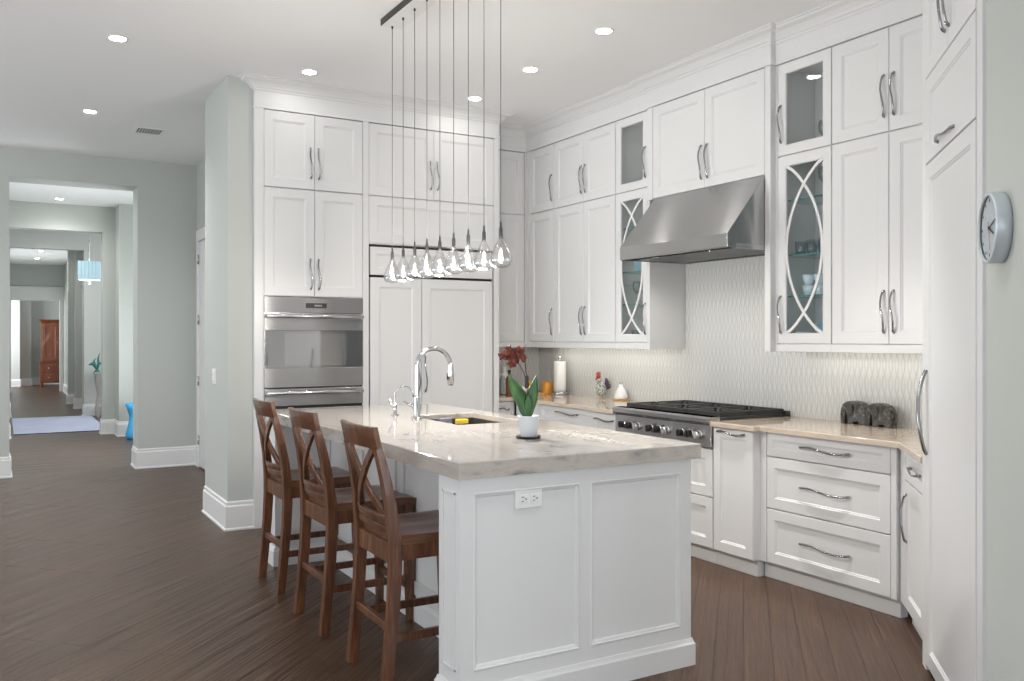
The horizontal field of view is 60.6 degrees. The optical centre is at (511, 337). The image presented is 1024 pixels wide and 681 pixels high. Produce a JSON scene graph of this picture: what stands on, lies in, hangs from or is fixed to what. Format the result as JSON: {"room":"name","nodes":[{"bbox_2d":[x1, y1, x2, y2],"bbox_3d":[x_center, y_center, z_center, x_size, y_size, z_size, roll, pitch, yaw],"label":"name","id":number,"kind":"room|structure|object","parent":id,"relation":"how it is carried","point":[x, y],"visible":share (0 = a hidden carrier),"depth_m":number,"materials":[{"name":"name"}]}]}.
{"room":"kitchen","nodes":[
{"label":"kitchen","id":0,"kind":"room"},
{"bbox_2d":[11,300,58,378],"bbox_3d":[-13.416,-0.258,25.040,4.400,3.355,4.020,0,0,-30],"label":"wall","id":1,"kind":"structure","parent":0,"point":[25,314],"depth_m":26.08,"materials":[{"name":"grey paint"}]},
{"bbox_2d":[11,378,58,386],"bbox_3d":[-14.243,1.312,26.373,0.783,0.215,4.079,0,0,40],"label":"baseboard","id":2,"kind":"structure","parent":1,"relation":"attached to","point":[28,381],"depth_m":26.05,"materials":[{"name":"white"}]},
{"bbox_2d":[10,263,63,300],"bbox_3d":[-12.611,-0.258,23.079,1.620,3.355,0.180,0,0,-30],"label":"wall","id":3,"kind":"structure","parent":0,"point":[36,275],"depth_m":23.05,"materials":[{"name":"grey paint"}]},
{"bbox_2d":[10,286,63,392],"bbox_3d":[-12.540,0.035,23.086,1.450,2.770,0.240,0,0,-30],"label":"door frame","id":4,"kind":"structure","parent":3,"relation":"in","point":[16,292],"depth_m":23.15,"materials":[{"name":"white"}]},
{"bbox_2d":[9,248,82,416],"bbox_3d":[-10.488,-0.258,19.432,1.620,3.355,8.260,0,0,-30],"label":"wall","id":5,"kind":"structure","parent":0,"point":[72,285],"depth_m":18.86,"materials":[{"name":"grey paint"}]},
{"bbox_2d":[63,384,81,408],"bbox_3d":[-9.976,1.312,19.741,0.223,0.215,8.240,0,0,-30],"label":"baseboard","id":6,"kind":"structure","parent":5,"relation":"attached to","point":[77,402],"depth_m":18.83,"materials":[{"name":"white"}]},
{"bbox_2d":[82,281,82,403],"bbox_3d":[-8.823,0.145,17.948,0.035,2.550,2.700,0,0,-30],"label":"door","id":7,"kind":"structure","parent":5,"relation":"in","point":[82,281],"depth_m":17.55,"materials":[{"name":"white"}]},
{"bbox_2d":[9,229,100,403],"bbox_3d":[-6.701,-0.258,14.694,5.600,3.355,3.740,0,0,-30],"label":"wall","id":8,"kind":"structure","parent":0,"point":[24,239],"depth_m":15.99,"materials":[{"name":"grey paint"}]},
{"bbox_2d":[81,404,100,415],"bbox_3d":[-6.558,1.312,16.797,3.038,0.215,0.248,0,0,-30],"label":"baseboard","id":9,"kind":"structure","parent":8,"relation":"attached to","point":[87,409],"depth_m":16.00,"materials":[{"name":"white"}]},
{"bbox_2d":[99,419,128,436],"bbox_3d":[-4.513,1.312,12.033,3.922,0.215,0.888,0,0,44],"label":"baseboard","id":10,"kind":"structure","parent":8,"relation":"attached to","point":[110,426],"depth_m":12.90,"materials":[{"name":"white wood"}]},
{"bbox_2d":[9,200,115,419],"bbox_3d":[-6.642,-0.258,12.709,1.605,3.355,0.250,0,0,-30],"label":"wall","id":11,"kind":"structure","parent":0,"point":[23,215],"depth_m":12.92,"materials":[{"name":"grey paint"}]},
{"bbox_2d":[0,147,196,456],"bbox_3d":[-6.083,-0.258,8.562,8.300,3.355,0.380,0,0,-30],"label":"wall","id":12,"kind":"structure","parent":0,"point":[164,194],"depth_m":9.61,"materials":[{"name":"grey paint"}]},
{"bbox_2d":[0,453,12,478],"bbox_3d":[-7.333,1.312,7.819,4.991,0.215,0.408,0,0,-30],"label":"baseboard","id":13,"kind":"structure","parent":12,"relation":"attached to","point":[5,462],"depth_m":8.88,"materials":[{"name":"white wood"}]},
{"bbox_2d":[130,446,195,468],"bbox_3d":[-3.874,1.312,9.767,0.724,0.215,0.406,0,0,-20],"label":"baseboard opening","id":14,"kind":"structure","parent":12,"relation":"attached to","point":[145,458],"depth_m":9.65,"materials":[{"name":"white wood"}]},
{"bbox_2d":[116,204,132,421],"bbox_3d":[-4.638,-0.258,11.821,0.965,3.355,3.800,0,0,-30],"label":"wall","id":15,"kind":"structure","parent":0,"point":[124,212],"depth_m":12.67,"materials":[{"name":"grey paint"}]},
{"bbox_2d":[197,158,204,241],"bbox_3d":[-2.791,-0.258,8.656,0.115,3.355,2.770,0,0,-30],"label":"wall","id":16,"kind":"structure","parent":0,"point":[201,166],"depth_m":9.59,"materials":[{"name":"grey paint"}]},
{"bbox_2d":[196,227,204,469],"bbox_3d":[-3.169,0.120,9.188,0.065,2.600,1.190,0,0,-30],"label":"door","id":17,"kind":"structure","parent":16,"relation":"in","point":[200,234],"depth_m":9.57,"materials":[{"name":"white"}]},
{"bbox_2d":[205,76,252,500],"bbox_3d":[-2.224,-0.258,6.861,0.186,3.355,0.827,0,0,-30],"label":"wall column","id":18,"kind":"structure","parent":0,"point":[228,110],"depth_m":6.53,"materials":[{"name":"grey paint"}]},
{"bbox_2d":[212,368,215,383],"bbox_3d":[-2.330,0.300,6.847,0.011,0.120,0.120,0,0,-30],"label":"light switch","id":19,"kind":"object","parent":18,"relation":"attached to","point":[213,370],"visible":1,"depth_m":6.83,"materials":[{"name":"white plastic"}]},
{"bbox_2d":[202,485,253,531],"bbox_3d":[-2.229,1.312,6.842,0.214,0.215,0.855,0,0,-30],"label":"baseboard","id":20,"kind":"structure","parent":18,"relation":"attached to","point":[227,515],"depth_m":6.52,"materials":[{"name":"white wood"}]},
{"bbox_2d":[0,0,832,264],"bbox_3d":[-5.243,-1.985,11.990,13.400,0.100,36.400,0,0,-30],"label":"ceiling","id":21,"kind":"structure","parent":0,"point":[58,61],"depth_m":6.00,"materials":[{"name":"white paint"}]},
{"bbox_2d":[77,233,100,284],"bbox_3d":[-6.931,-1.405,14.362,0.325,1.060,0.325,0,0,-22],"label":"chandelier","id":22,"kind":"object","parent":21,"relation":"hanging from","point":[89,271],"visible":0.81,"depth_m":14.22,"materials":[{"name":"blue fabric"}]},
{"bbox_2d":[82,110,97,113],"bbox_3d":[-3.603,-1.932,7.483,0.128,0.004,0.128,0,0,-30],"label":"recessed light","id":23,"kind":"object","parent":21,"relation":"in","point":[84,111],"visible":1,"depth_m":7.47,"materials":[{"name":"white plastic"}]},
{"bbox_2d":[107,35,127,41],"bbox_3d":[-2.546,-1.932,5.657,0.128,0.004,0.128,0,0,-30],"label":"recessed light","id":24,"kind":"object","parent":21,"relation":"in","point":[115,38],"visible":1,"depth_m":5.65,"materials":[{"name":"white plastic"}]},
{"bbox_2d":[133,126,164,135],"bbox_3d":[-3.393,-1.933,8.188,0.248,0.004,0.273,0,0,-30],"label":"ceiling vent","id":25,"kind":"object","parent":21,"relation":"in","point":[141,130],"visible":1,"depth_m":8.19,"materials":[{"name":"white plastic"}]},
{"bbox_2d":[300,70,317,74],"bbox_3d":[-1.474,-1.932,6.374,0.128,0.004,0.128,0,0,-30],"label":"recessed light","id":26,"kind":"object","parent":21,"relation":"in","point":[311,72],"visible":1,"depth_m":6.37,"materials":[{"name":"white plastic"}]},
{"bbox_2d":[381,0,511,282],"bbox_3d":[-0.373,-1.133,4.723,0.136,1.603,1.503,0,0,-30],"label":"pendant light","id":27,"kind":"object","parent":21,"relation":"hanging from","point":[405,12],"visible":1,"depth_m":5.03,"materials":[{"name":"clear glass"}]},
{"bbox_2d":[391,247,393,259],"bbox_3d":[-0.728,-0.514,5.326,0.019,0.082,0.018,0,0,-30],"label":"socket","id":28,"kind":"object","parent":27,"relation":"attached to","point":[392,253],"depth_m":5.32,"materials":[{"name":"grey metal"}]},
{"bbox_2d":[402,244,404,257],"bbox_3d":[-0.643,-0.514,5.181,0.019,0.082,0.018,0,0,-30],"label":"socket","id":29,"kind":"object","parent":27,"relation":"attached to","point":[403,250],"depth_m":5.17,"materials":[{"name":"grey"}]},
{"bbox_2d":[413,241,415,255],"bbox_3d":[-0.559,-0.514,5.036,0.019,0.082,0.018,0,0,-30],"label":"socket","id":30,"kind":"object","parent":27,"relation":"attached to","point":[414,248],"depth_m":5.03,"materials":[{"name":"grey metal"}]},
{"bbox_2d":[425,239,428,252],"bbox_3d":[-0.475,-0.514,4.891,0.019,0.082,0.018,0,0,-30],"label":"socket","id":31,"kind":"object","parent":27,"relation":"attached to","point":[426,245],"depth_m":4.89,"materials":[{"name":"grey metal"}]},
{"bbox_2d":[438,236,441,250],"bbox_3d":[-0.391,-0.514,4.747,0.019,0.082,0.018,0,0,-30],"label":"socket","id":32,"kind":"object","parent":27,"relation":"attached to","point":[439,242],"depth_m":4.74,"materials":[{"name":"grey metal"}]},
{"bbox_2d":[452,232,454,247],"bbox_3d":[-0.306,-0.514,4.602,0.019,0.082,0.018,0,0,-30],"label":"socket","id":33,"kind":"object","parent":27,"relation":"attached to","point":[453,239],"depth_m":4.59,"materials":[{"name":"grey metal"}]},
{"bbox_2d":[466,229,469,244],"bbox_3d":[-0.222,-0.514,4.457,0.019,0.082,0.018,0,0,-30],"label":"socket","id":34,"kind":"object","parent":27,"relation":"attached to","point":[468,235],"depth_m":4.45,"materials":[{"name":"grey metal"}]},
{"bbox_2d":[482,225,485,241],"bbox_3d":[-0.138,-0.514,4.312,0.019,0.082,0.018,0,0,-30],"label":"socket","id":35,"kind":"object","parent":27,"relation":"attached to","point":[483,232],"depth_m":4.31,"materials":[{"name":"grey metal"}]},
{"bbox_2d":[499,221,502,238],"bbox_3d":[-0.054,-0.514,4.168,0.019,0.082,0.018,0,0,-30],"label":"socket","id":36,"kind":"object","parent":27,"relation":"attached to","point":[500,228],"depth_m":4.16,"materials":[{"name":"grey metal"}]},
{"bbox_2d":[467,97,481,100],"bbox_3d":[-0.302,-1.932,7.079,0.128,0.004,0.128,0,0,-30],"label":"recessed light","id":37,"kind":"object","parent":21,"relation":"in","point":[470,98],"visible":0.91,"depth_m":7.09,"materials":[{"name":"white plastic"}]},
{"bbox_2d":[521,67,538,72],"bbox_3d":[0.132,-1.932,6.313,0.128,0.004,0.128,0,0,-30],"label":"recessed light","id":38,"kind":"object","parent":21,"relation":"in","point":[528,69],"visible":1,"depth_m":6.30,"materials":[{"name":"white plastic"}]},
{"bbox_2d":[594,28,613,34],"bbox_3d":[0.579,-1.932,5.520,0.128,0.004,0.128,0,0,-30],"label":"recessed light","id":39,"kind":"object","parent":21,"relation":"in","point":[600,31],"visible":1,"depth_m":5.52,"materials":[{"name":"white plastic"}]},
{"bbox_2d":[0,384,934,680],"bbox_3d":[-5.243,1.445,11.990,13.400,0.050,36.400,0,0,-30],"label":"floor","id":40,"kind":"structure","parent":0,"point":[110,574],"depth_m":4.62,"materials":[{"name":"brown wood"}]},
{"bbox_2d":[38,319,58,386],"bbox_3d":[-13.319,0.443,25.706,1.010,1.955,0.626,0,0,-30],"label":"armoire","id":41,"kind":"object","parent":40,"relation":"on","point":[49,363],"visible":0.44,"depth_m":25.37,"materials":[{"name":"brown wood"}]},
{"bbox_2d":[12,415,99,434],"bbox_3d":[-7.475,1.414,14.379,1.265,0.012,2.925,0,0,-30],"label":"runner rug","id":42,"kind":"object","parent":40,"relation":"on","point":[63,424],"visible":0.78,"depth_m":14.10,"materials":[{"name":"fabric"}]},
{"bbox_2d":[93,371,100,416],"bbox_3d":[-7.092,1.016,16.062,1.040,0.812,0.360,0,0,-30],"label":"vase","id":43,"kind":"object","parent":40,"relation":"on","point":[97,374],"visible":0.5,"depth_m":15.70,"materials":[{"name":"grey ceramic"}]},
{"bbox_2d":[89,353,100,371],"bbox_3d":[-7.490,0.438,15.796,0.262,0.344,0.102,0,0,-30],"label":"plant","id":44,"kind":"object","parent":43,"relation":"on","point":[93,363],"visible":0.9,"depth_m":15.78,"materials":[{"name":"teal plant"}]},
{"bbox_2d":[125,403,132,438],"bbox_3d":[-5.332,1.170,12.343,0.230,0.500,0.230,0,0,-30],"label":"vase","id":45,"kind":"object","parent":40,"relation":"on","point":[129,432],"visible":0.38,"depth_m":12.27,"materials":[{"name":"blue ceramic"}]},
{"bbox_2d":[253,398,353,594],"bbox_3d":[-1.210,0.889,5.139,0.573,1.067,0.452,0,0,-30],"label":"bar stool","id":46,"kind":"object","parent":40,"relation":"on","point":[283,483],"visible":0.68,"depth_m":4.98,"materials":[{"name":"brown wood"}]},
{"bbox_2d":[253,107,364,528],"bbox_3d":[-1.690,-0.150,6.993,0.870,3.140,0.653,0,0,-30],"label":"tall cabinet","id":47,"kind":"object","parent":40,"relation":"on","point":[309,170],"visible":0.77,"depth_m":6.71,"materials":[{"name":"white paint"}]},
{"bbox_2d":[264,385,363,426],"bbox_3d":[-1.643,0.587,6.962,0.778,0.426,0.614,0,0,-30],"label":"oven","id":48,"kind":"object","parent":47,"relation":"in","point":[324,396],"visible":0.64,"depth_m":6.73,"materials":[{"name":"silver metal"}]},
{"bbox_2d":[264,296,363,387],"bbox_3d":[-1.643,0.034,6.962,0.778,0.692,0.614,0,0,-30],"label":"wall oven","id":49,"kind":"object","parent":47,"relation":"in","point":[309,341],"visible":0.99,"depth_m":6.73,"materials":[{"name":"silver metal"}]},
{"bbox_2d":[288,407,416,636],"bbox_3d":[-0.824,0.889,4.457,0.573,1.067,0.452,0,0,-31],"label":"bar stool","id":50,"kind":"object","parent":40,"relation":"on","point":[321,502],"visible":0.8,"depth_m":4.33,"materials":[{"name":"brown wood"}]},
{"bbox_2d":[340,419,438,680],"bbox_3d":[-0.425,0.889,3.771,0.573,1.067,0.452,0,0,-30],"label":"bar stool","id":51,"kind":"object","parent":40,"relation":"on","point":[393,537],"visible":0.76,"depth_m":3.60,"materials":[{"name":"brown wood"}]},
{"bbox_2d":[369,245,491,411],"bbox_3d":[-0.788,0.339,7.501,1.132,2.162,0.620,0,0,-30],"label":"refrigerator","id":52,"kind":"object","parent":40,"relation":"on","point":[452,313],"visible":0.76,"depth_m":7.24,"materials":[{"name":"white wood"}]},
{"bbox_2d":[365,121,498,412],"bbox_3d":[-0.807,-0.150,7.553,1.220,3.140,0.732,0,0,-30],"label":"tall cabinet","id":53,"kind":"object","parent":40,"relation":"on","point":[433,150],"visible":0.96,"depth_m":7.25,"materials":[{"name":"white paint"}]},
{"bbox_2d":[252,0,922,152],"bbox_3d":[0.136,-1.786,5.598,2.634,0.132,4.440,0,0,-30],"label":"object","id":54,"kind":"structure","parent":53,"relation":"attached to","point":[892,13],"depth_m":6.57,"materials":[{"name":"white wood"}]},
{"bbox_2d":[239,0,893,138],"bbox_3d":[0.088,-1.891,5.553,2.702,0.087,4.410,0,0,-30],"label":"crown molding","id":55,"kind":"structure","parent":54,"relation":"attached to","point":[834,11],"depth_m":6.58,"materials":[{"name":"white wood"}]},
{"bbox_2d":[268,424,695,680],"bbox_3d":[-0.368,0.972,4.706,1.192,0.896,2.723,0,0,-30],"label":"kitchen island","id":56,"kind":"object","parent":40,"relation":"on","point":[592,582],"visible":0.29,"depth_m":3.53,"materials":[{"name":"white paint"}]},
{"bbox_2d":[266,403,700,479],"bbox_3d":[-0.374,0.492,4.702,1.180,0.064,2.735,0,0,-30],"label":"island countertop","id":57,"kind":"structure","parent":56,"relation":"on","point":[469,451],"depth_m":3.86,"materials":[{"name":"white stone"}]},
{"bbox_2d":[388,385,413,415],"bbox_3d":[-0.662,0.372,5.223,0.156,0.177,0.051,0,0,-3],"label":"filter faucet","id":58,"kind":"object","parent":57,"relation":"on","point":[394,405],"visible":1,"depth_m":5.21,"materials":[{"name":"silver metal"}]},
{"bbox_2d":[391,403,398,415],"bbox_3d":[-0.697,0.425,5.218,0.044,0.070,0.044,0,0,-30],"label":"faucet","id":59,"kind":"object","parent":58,"relation":"on","point":[394,406],"depth_m":5.21,"materials":[{"name":"silver metal"}]},
{"bbox_2d":[403,346,453,419],"bbox_3d":[-0.474,0.253,5.022,0.272,0.413,0.138,0,0,-30],"label":"kitchen faucet","id":60,"kind":"object","parent":57,"relation":"on","point":[450,371],"visible":1,"depth_m":4.95,"materials":[{"name":"silver metal"}]},
{"bbox_2d":[412,396,421,419],"bbox_3d":[-0.536,0.395,4.941,0.060,0.130,0.060,0,0,-30],"label":"faucet","id":61,"kind":"object","parent":60,"relation":"on","point":[416,405],"depth_m":4.93,"materials":[{"name":"silver metal"}]},
{"bbox_2d":[433,418,501,423],"bbox_3d":[-0.265,0.617,5.018,0.452,0.254,0.672,0,0,-30],"label":"sink","id":62,"kind":"object","parent":57,"relation":"in","point":[470,420],"visible":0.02,"depth_m":5.34,"materials":[{"name":"grey metal"}]},
{"bbox_2d":[437,417,469,424],"bbox_3d":[-0.360,0.524,5.290,0.205,0.088,0.076,0,0,-30],"label":"sink caddy","id":63,"kind":"object","parent":62,"relation":"in","point":[446,420],"visible":0.26,"depth_m":5.28,"materials":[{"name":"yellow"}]},
{"bbox_2d":[498,345,540,438],"bbox_3d":[0.044,0.246,4.017,0.189,0.428,0.120,0,0,-22],"label":"orchid","id":64,"kind":"object","parent":57,"relation":"on","point":[526,402],"visible":1,"depth_m":4.02,"materials":[{"name":"green plant"}]},
{"bbox_2d":[515,488,541,508],"bbox_3d":[0.064,0.624,3.404,0.122,0.073,0.012,0,0,-30],"label":"power outlet","id":65,"kind":"object","parent":56,"relation":"attached to","point":[533,497],"visible":1,"depth_m":3.40,"materials":[{"name":"white plastic"}]},
{"bbox_2d":[519,494,527,503],"bbox_3d":[0.044,0.624,3.389,0.038,0.034,0.004,0,0,-30],"label":"socket","id":66,"kind":"object","parent":65,"relation":"attached to","point":[523,498],"depth_m":3.39,"materials":[{"name":"white plastic"}]},
{"bbox_2d":[530,493,538,502],"bbox_3d":[0.088,0.624,3.414,0.038,0.034,0.004,0,0,-30],"label":"socket","id":67,"kind":"object","parent":65,"relation":"attached to","point":[534,497],"depth_m":3.41,"materials":[{"name":"white plastic"}]},
{"bbox_2d":[499,401,513,414],"bbox_3d":[-0.208,0.986,7.925,0.186,0.868,0.653,0,0,-30],"label":"base cabinet","id":68,"kind":"object","parent":40,"relation":"on","point":[505,407],"visible":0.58,"depth_m":7.68,"materials":[{"name":"white paint"}]},
{"bbox_2d":[516,404,591,426],"bbox_3d":[0.598,0.986,7.329,0.673,0.868,1.242,0,0,-30],"label":"base cabinet","id":69,"kind":"object","parent":40,"relation":"on","point":[582,417],"visible":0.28,"depth_m":7.04,"materials":[{"name":"white paint"}]},
{"bbox_2d":[499,391,642,413],"bbox_3d":[0.452,0.535,7.432,0.826,0.030,2.182,0,0,-30],"label":"countertop","id":70,"kind":"structure","parent":69,"relation":"on","point":[589,403],"depth_m":7.17,"materials":[{"name":"beige stone"}]},
{"bbox_2d":[500,366,507,393],"bbox_3d":[-0.070,0.392,8.151,0.090,0.255,0.090,0,0,-30],"label":"bottle","id":71,"kind":"object","parent":70,"relation":"on","point":[502,378],"visible":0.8,"depth_m":8.11,"materials":[{"name":"glass"}]},
{"bbox_2d":[506,370,511,395],"bbox_3d":[-0.024,0.402,7.854,0.064,0.235,0.064,0,0,-30],"label":"bottle","id":72,"kind":"object","parent":70,"relation":"on","point":[508,393],"visible":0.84,"depth_m":7.83,"materials":[{"name":"brown glass"}]},
{"bbox_2d":[542,380,552,393],"bbox_3d":[0.332,0.456,8.177,0.108,0.126,0.108,0,0,-30],"label":"canister","id":73,"kind":"object","parent":70,"relation":"on","point":[547,386],"visible":0.95,"depth_m":8.13,"materials":[{"name":"orange ceramic"}]},
{"bbox_2d":[551,356,568,394],"bbox_3d":[0.442,0.342,8.067,0.170,0.355,0.170,0,0,-30],"label":"paper towel holder","id":74,"kind":"object","parent":70,"relation":"on","point":[559,366],"visible":1,"depth_m":8.02,"materials":[{"name":"white paper"}]},
{"bbox_2d":[595,372,610,397],"bbox_3d":[0.781,0.402,7.537,0.144,0.236,0.091,0,0,0],"label":"rooster figurine","id":75,"kind":"object","parent":70,"relation":"on","point":[601,388],"visible":1,"depth_m":7.52,"materials":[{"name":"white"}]},
{"bbox_2d":[613,384,628,400],"bbox_3d":[0.911,0.443,7.322,0.136,0.153,0.136,0,0,-30],"label":"oil bottle","id":76,"kind":"object","parent":70,"relation":"on","point":[620,394],"visible":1,"depth_m":7.28,"materials":[{"name":"white ceramic"}]},
{"bbox_2d":[592,412,614,430],"bbox_3d":[0.966,0.986,6.643,0.728,0.868,0.308,0,0,-30],"label":"drawer","id":77,"kind":"object","parent":40,"relation":"on","point":[599,420],"visible":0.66,"depth_m":6.48,"materials":[{"name":"white paint"}]},
{"bbox_2d":[691,446,717,563],"bbox_3d":[1.294,1.056,6.079,0.728,0.728,0.992,0,0,-30],"label":"base cabinet","id":78,"kind":"object","parent":40,"relation":"on","point":[702,469],"visible":0.1,"depth_m":5.57,"materials":[{"name":"white paint"}]},
{"bbox_2d":[714,427,763,576],"bbox_3d":[1.631,0.986,5.501,0.728,0.868,0.343,0,0,-30],"label":"base cabinet","id":79,"kind":"object","parent":40,"relation":"on","point":[736,452],"visible":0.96,"depth_m":5.32,"materials":[{"name":"white paint"}]},
{"bbox_2d":[760,431,907,617],"bbox_3d":[1.972,0.986,4.970,0.673,0.868,0.918,0,0,-30],"label":"base cabinet","id":80,"kind":"object","parent":40,"relation":"on","point":[830,509],"visible":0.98,"depth_m":4.76,"materials":[{"name":"white paint"}]},
{"bbox_2d":[710,416,922,463],"bbox_3d":[1.925,0.535,4.662,1.066,0.030,2.081,0,0,-30],"label":"countertop","id":81,"kind":"structure","parent":80,"relation":"on","point":[907,440],"depth_m":4.95,"materials":[{"name":"beige stone"}]},
{"bbox_2d":[613,400,789,447],"bbox_3d":[1.281,0.579,6.071,0.748,0.218,0.994,0,0,-30],"label":"gas cooktop","id":82,"kind":"object","parent":81,"relation":"in","point":[682,420],"visible":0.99,"depth_m":5.84,"materials":[{"name":"silver metal"}]},
{"bbox_2d":[720,410,789,420],"bbox_3d":[1.332,0.505,6.101,0.630,0.040,0.990,0,0,-30],"label":"grate","id":83,"kind":"object","parent":82,"relation":"on","point":[724,414],"depth_m":5.68,"materials":[{"name":"black metal"}]},
{"bbox_2d":[840,400,867,424],"bbox_3d":[2.088,0.450,5.310,0.079,0.139,0.177,0,0,-37],"label":"elephant figurine","id":84,"kind":"object","parent":81,"relation":"on","point":[852,412],"visible":0.88,"depth_m":5.29,"materials":[{"name":"stone"}]},
{"bbox_2d":[865,403,896,427],"bbox_3d":[2.162,0.450,5.122,0.079,0.139,0.177,0,0,-33],"label":"elephant figurine","id":85,"kind":"object","parent":81,"relation":"on","point":[877,414],"visible":1,"depth_m":5.09,"materials":[{"name":"stone"}]},
{"bbox_2d":[900,450,922,640],"bbox_3d":[2.136,0.986,4.067,0.583,0.868,0.612,0,0,15],"label":"base cabinet","id":86,"kind":"object","parent":40,"relation":"on","point":[911,471],"visible":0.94,"depth_m":4.16,"materials":[{"name":"white paint"}]},
{"bbox_2d":[916,0,985,680],"bbox_3d":[1.936,-0.257,3.245,0.665,3.354,1.040,0,0,15],"label":"pantry cabinet","id":87,"kind":"object","parent":40,"relation":"on","point":[953,377],"visible":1,"depth_m":3.27,"materials":[{"name":"white paint"}]},
{"bbox_2d":[685,264,685,345],"bbox_3d":[1.562,-0.258,6.492,0.120,3.355,4.950,0,0,-30],"label":"wall","id":88,"kind":"structure","parent":0,"point":[685,264],"depth_m":6.76,"materials":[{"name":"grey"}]},
{"bbox_2d":[526,144,555,347],"bbox_3d":[0.387,-0.817,8.006,0.384,1.803,0.476,0,0,-30],"label":"upper cabinet","id":89,"kind":"object","parent":88,"relation":"attached to","point":[540,208],"visible":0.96,"depth_m":7.93,"materials":[{"name":"white paint"}]},
{"bbox_2d":[554,122,617,348],"bbox_3d":[0.733,-0.817,7.412,0.384,1.803,0.896,0,0,-30],"label":"upper cabinet","id":90,"kind":"object","parent":88,"relation":"attached to","point":[585,194],"visible":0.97,"depth_m":7.29,"materials":[{"name":"white paint"}]},
{"bbox_2d":[615,111,684,348],"bbox_3d":[1.065,-0.817,6.842,0.384,1.803,0.423,0,0,-30],"label":"upper cabinet","id":91,"kind":"object","parent":88,"relation":"attached to","point":[653,307],"visible":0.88,"depth_m":6.76,"materials":[{"name":"white paint"}]},
{"bbox_2d":[499,256,922,428],"bbox_3d":[1.123,-0.250,6.294,0.834,1.580,4.849,0,0,-30],"label":"wall","id":92,"kind":"structure","parent":88,"relation":"attached to","point":[724,358],"depth_m":6.30,"materials":[{"name":"white tile"}]},
{"bbox_2d":[620,176,764,264],"bbox_3d":[1.347,-0.794,6.038,0.678,0.469,1.088,0,0,-30],"label":"range hood","id":93,"kind":"object","parent":92,"relation":"attached to","point":[726,221],"visible":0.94,"depth_m":5.79,"materials":[{"name":"silver metal"}]},
{"bbox_2d":[647,65,774,351],"bbox_3d":[1.462,-0.817,6.123,0.392,1.803,1.217,0,0,-30],"label":"upper cabinet","id":94,"kind":"object","parent":88,"relation":"attached to","point":[723,133],"visible":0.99,"depth_m":5.89,"materials":[{"name":"white paint"}]},
{"bbox_2d":[775,47,833,351],"bbox_3d":[1.902,-0.817,5.423,0.364,1.803,0.434,0,0,-30],"label":"upper cabinet","id":95,"kind":"object","parent":88,"relation":"attached to","point":[803,86],"visible":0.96,"depth_m":5.49,"materials":[{"name":"white paint"}]},
{"bbox_2d":[789,252,819,256],"bbox_3d":[1.934,-0.515,5.431,0.277,0.010,0.376,0,0,-30],"label":"glass shelf","id":96,"kind":"object","parent":95,"relation":"attached to","point":[791,254],"depth_m":5.57,"materials":[{"name":"teal glass"}]},
{"bbox_2d":[788,194,822,201],"bbox_3d":[1.934,-0.860,5.431,0.277,0.010,0.376,0,0,-30],"label":"glass shelf","id":97,"kind":"object","parent":95,"relation":"attached to","point":[790,199],"depth_m":5.56,"materials":[{"name":"teal"}]},
{"bbox_2d":[788,294,822,296],"bbox_3d":[1.934,-0.260,5.431,0.277,0.010,0.376,0,0,-30],"label":"glass shelf","id":98,"kind":"object","parent":95,"relation":"attached to","point":[789,295],"depth_m":5.45,"materials":[{"name":"teal glass"}]},
{"bbox_2d":[796,331,817,332],"bbox_3d":[1.858,-0.010,5.519,0.138,0.062,0.138,0,0,-30],"label":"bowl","id":99,"kind":"object","parent":95,"relation":"in","point":[796,331],"visible":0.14,"depth_m":5.46,"materials":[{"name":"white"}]},
{"bbox_2d":[802,285,813,294],"bbox_3d":[1.848,-0.296,5.437,0.086,0.062,0.086,0,0,-30],"label":"cup","id":100,"kind":"object","parent":95,"relation":"on","point":[807,289],"visible":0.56,"depth_m":5.41,"materials":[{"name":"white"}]},
{"bbox_2d":[802,274,814,284],"bbox_3d":[1.848,-0.360,5.437,0.086,0.062,0.086,0,0,-30],"label":"cup","id":101,"kind":"object","parent":100,"relation":"on","point":[808,279],"visible":0.88,"depth_m":5.41,"materials":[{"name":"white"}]},
{"bbox_2d":[814,284,822,293],"bbox_3d":[1.893,-0.296,5.360,0.086,0.062,0.086,0,0,-30],"label":"cup","id":102,"kind":"object","parent":95,"relation":"on","point":[819,290],"visible":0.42,"depth_m":5.33,"materials":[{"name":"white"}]},
{"bbox_2d":[814,274,822,283],"bbox_3d":[1.893,-0.360,5.360,0.086,0.062,0.086,0,0,-30],"label":"cup","id":103,"kind":"object","parent":102,"relation":"on","point":[815,275],"visible":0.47,"depth_m":5.33,"materials":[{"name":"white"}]},
{"bbox_2d":[831,15,922,353],"bbox_3d":[2.212,-0.817,4.890,0.364,1.803,0.800,0,0,-30],"label":"upper cabinet","id":104,"kind":"object","parent":88,"relation":"attached to","point":[877,77],"visible":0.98,"depth_m":4.88,"materials":[{"name":"white paint"}]},
{"bbox_2d":[986,0,1023,680],"bbox_3d":[1.764,-0.258,2.505,0.620,3.355,0.480,0,0,15],"label":"wall","id":105,"kind":"structure","parent":0,"point":[1004,18],"depth_m":2.62,"materials":[{"name":"grey paint"}]},
{"bbox_2d":[977,192,1012,263],"bbox_3d":[1.455,-0.332,2.640,0.046,0.214,0.214,0,0,15],"label":"wall clock","id":106,"kind":"object","parent":105,"relation":"attached to","point":[995,217],"visible":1,"depth_m":2.59,"materials":[{"name":"grey plastic"}]},
{"bbox_3d":[-0.968,-0.258,7.952,3.083,3.355,0.120,0,0,-30],"label":"wall","id":107,"kind":"structure","parent":0,"visible":0},
{"bbox_2d":[499,150,525,346],"bbox_3d":[-0.164,-0.817,8.149,0.486,1.803,0.339,0,0,-30],"label":"upper cabinet","id":108,"kind":"object","parent":107,"relation":"attached to","point":[512,278],"visible":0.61,"depth_m":8.06,"materials":[{"name":"white paint"}]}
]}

